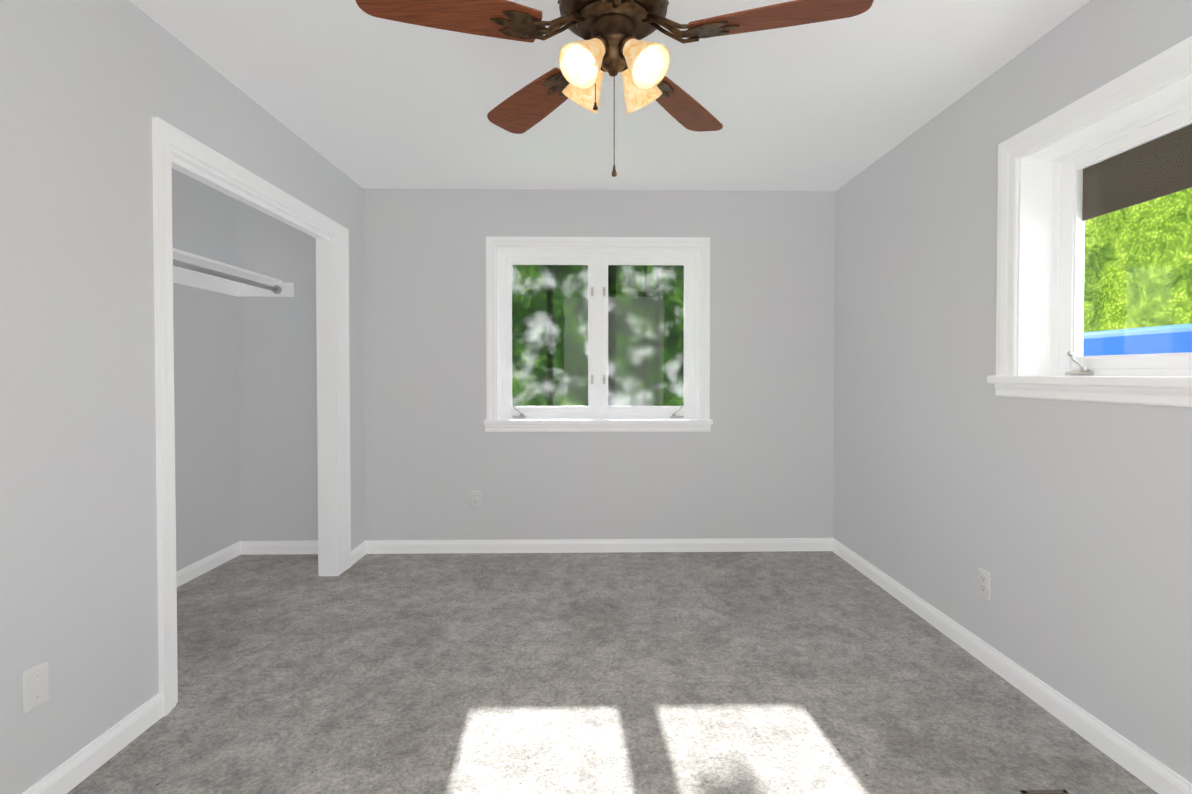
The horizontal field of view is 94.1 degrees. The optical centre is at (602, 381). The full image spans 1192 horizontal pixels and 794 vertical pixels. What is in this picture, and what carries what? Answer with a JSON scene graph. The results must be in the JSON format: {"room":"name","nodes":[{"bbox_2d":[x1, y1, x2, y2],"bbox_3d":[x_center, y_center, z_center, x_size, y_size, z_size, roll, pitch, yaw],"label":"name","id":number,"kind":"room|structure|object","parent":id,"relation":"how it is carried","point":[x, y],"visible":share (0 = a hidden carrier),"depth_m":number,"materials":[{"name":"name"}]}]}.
{"room":"empty bedroom","nodes":[
{"label":"empty bedroom","id":0,"kind":"room"},
{"bbox_2d":[0,0,364,793],"bbox_3d":[-1.604,-0.031,1.436,0.100,2.440,4.544,0,1,-1],"label":"wall","id":1,"kind":"structure","parent":0,"point":[90,90],"depth_m":1.68,"materials":[{"name":"grey paint"}]},
{"bbox_2d":[22,660,48,713],"bbox_3d":[-1.552,0.835,1.519,0.008,0.114,0.070,0,1,-1],"label":"electrical outlet plate","id":2,"kind":"object","parent":1,"relation":"attached to","point":[35,686],"visible":1,"depth_m":1.51,"materials":[{"name":"white plastic"}]},
{"bbox_2d":[22,692,162,793],"bbox_3d":[-1.534,1.158,0.675,0.013,0.086,2.561,0,1,-1],"label":"baseboard","id":3,"kind":"structure","parent":1,"relation":"attached to","point":[80,766],"depth_m":1.71,"materials":[{"name":"white paint"}]},
{"bbox_2d":[152,117,350,716],"bbox_3d":[-1.623,0.120,2.692,0.131,2.100,1.509,0,1,-1],"label":"trim","id":4,"kind":"structure","parent":1,"relation":"attached to","point":[173,147],"depth_m":2.44,"materials":[{"name":"white paint"}]},
{"bbox_2d":[172,168,239,570],"bbox_3d":[-2.457,-0.047,2.461,0.100,2.440,2.464,0,1,-1],"label":"wall","id":5,"kind":"structure","parent":0,"point":[204,224],"depth_m":3.38,"materials":[{"name":"grey paint"}]},
{"bbox_2d":[176,541,241,586],"bbox_3d":[-2.401,1.129,2.530,0.013,0.086,2.364,0,1,-1],"label":"baseboard","id":6,"kind":"structure","parent":5,"relation":"attached to","point":[204,565],"depth_m":3.38,"materials":[{"name":"white paint"}]},
{"bbox_2d":[173,248,293,296],"bbox_3d":[-2.220,-0.602,2.507,0.375,0.109,2.364,0,1,-1],"label":"closet shelf","id":7,"kind":"object","parent":5,"relation":"attached to","point":[194,270],"visible":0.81,"depth_m":3.33,"materials":[{"name":"white paint"}]},
{"bbox_2d":[236,189,834,540],"bbox_3d":[-0.389,-0.067,3.820,4.284,2.440,0.180,0,1,-1],"label":"wall","id":8,"kind":"structure","parent":0,"point":[757,461],"depth_m":3.73,"materials":[{"name":"grey paint"}]},
{"bbox_2d":[242,541,317,554],"bbox_3d":[-2.047,1.111,3.713,0.704,0.086,0.013,0,1,-1],"label":"baseboard","id":9,"kind":"structure","parent":8,"relation":"attached to","point":[248,547],"depth_m":3.70,"materials":[{"name":"white paint"}]},
{"bbox_2d":[470,491,480,506],"bbox_3d":[-0.856,0.790,3.731,0.070,0.114,0.008,0,1,-1],"label":"outlet","id":10,"kind":"object","parent":8,"relation":"attached to","point":[475,498],"visible":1,"depth_m":3.73,"materials":[{"name":"white plastic"}]},
{"bbox_2d":[362,538,829,556],"bbox_3d":[-0.017,1.111,3.749,3.156,0.086,0.013,0,1,-1],"label":"baseboard","id":11,"kind":"structure","parent":8,"relation":"attached to","point":[745,544],"depth_m":3.74,"materials":[{"name":"white paint"}]},
{"bbox_2d":[483,236,712,431],"bbox_3d":[-0.030,-0.315,3.807,1.534,1.306,0.237,0,1,-1],"label":"window","id":12,"kind":"structure","parent":8,"relation":"in","point":[598,256],"depth_m":3.85,"materials":[{"name":"white paint"}]},
{"bbox_2d":[129,0,1089,190],"bbox_3d":[-0.348,-1.302,1.530,4.284,0.100,4.724,0,1,-1],"label":"ceiling","id":13,"kind":"structure","parent":0,"point":[353,91],"depth_m":2.39,"materials":[{"name":"white paint"}]},
{"bbox_2d":[355,0,873,176],"bbox_3d":[0.034,-0.909,1.493,1.276,0.686,1.225,0,1,-1],"label":"ceiling fan","id":14,"kind":"object","parent":13,"relation":"hanging from","point":[612,33],"visible":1,"depth_m":1.48,"materials":[{"name":"brown wood"}]},
{"bbox_2d":[67,551,1157,793],"bbox_3d":[-0.348,1.237,1.568,4.284,0.100,4.724,0,1,-1],"label":"floor","id":15,"kind":"structure","parent":0,"point":[653,673],"depth_m":2.12,"materials":[{"name":"carpet"}]},
{"bbox_2d":[1020,790,1068,793],"bbox_3d":[1.276,1.185,1.452,0.132,0.008,0.305,0,1,-1],"label":"air vent register","id":16,"kind":"object","parent":15,"relation":"on","point":[1043,791],"visible":1,"depth_m":1.60,"materials":[{"name":"beige metal"}]},
{"bbox_2d":[833,0,1191,782],"bbox_3d":[1.705,-0.032,1.496,0.180,2.440,4.544,0,1,-1],"label":"wall","id":17,"kind":"structure","parent":0,"point":[1067,524],"depth_m":2.24,"materials":[{"name":"grey paint"}]},
{"bbox_2d":[978,568,990,599],"bbox_3d":[1.596,0.846,2.320,0.008,0.114,0.070,0,1,-1],"label":"outlet","id":18,"kind":"object","parent":17,"relation":"attached to","point":[984,583],"visible":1,"depth_m":2.31,"materials":[{"name":"white plastic"}]},
{"bbox_2d":[830,538,1191,793],"bbox_3d":[1.606,1.144,1.602,0.013,0.086,4.364,0,1,-1],"label":"baseboard","id":19,"kind":"structure","parent":17,"relation":"attached to","point":[1160,778],"depth_m":2.02,"materials":[{"name":"white paint"}]},
{"bbox_2d":[987,36,1191,406],"bbox_3d":[1.688,-0.434,1.524,0.237,1.007,1.442,0,1,-1],"label":"window","id":20,"kind":"structure","parent":17,"relation":"in","point":[1123,141],"depth_m":1.99,"materials":[{"name":"white paint"}]},
{"label":"outside","id":21,"kind":"structure","parent":0,"visible":0},
{"bbox_3d":[0.073,1.737,-0.049,80.000,0.150,80.000,0,1,-1],"label":"ground","id":22,"kind":"structure","parent":21,"visible":0},
{"bbox_2d":[512,265,683,405],"bbox_3d":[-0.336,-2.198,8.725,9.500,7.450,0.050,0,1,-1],"label":"trees","id":23,"kind":"object","parent":22,"relation":"on","point":[621,332],"depth_m":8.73,"materials":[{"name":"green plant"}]},
{"bbox_2d":[1083,187,1191,332],"bbox_3d":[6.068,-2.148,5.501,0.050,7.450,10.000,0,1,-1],"label":"trees","id":24,"kind":"object","parent":22,"relation":"on","point":[1094,233],"depth_m":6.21,"materials":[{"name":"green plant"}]},
{"bbox_2d":[1083,324,1191,355],"bbox_3d":[5.013,0.559,5.824,1.650,2.025,4.800,0,1,-1],"label":"swimming pool","id":25,"kind":"object","parent":22,"relation":"on","point":[1119,340],"depth_m":4.40,"materials":[{"name":"blue liquid"}]}
]}

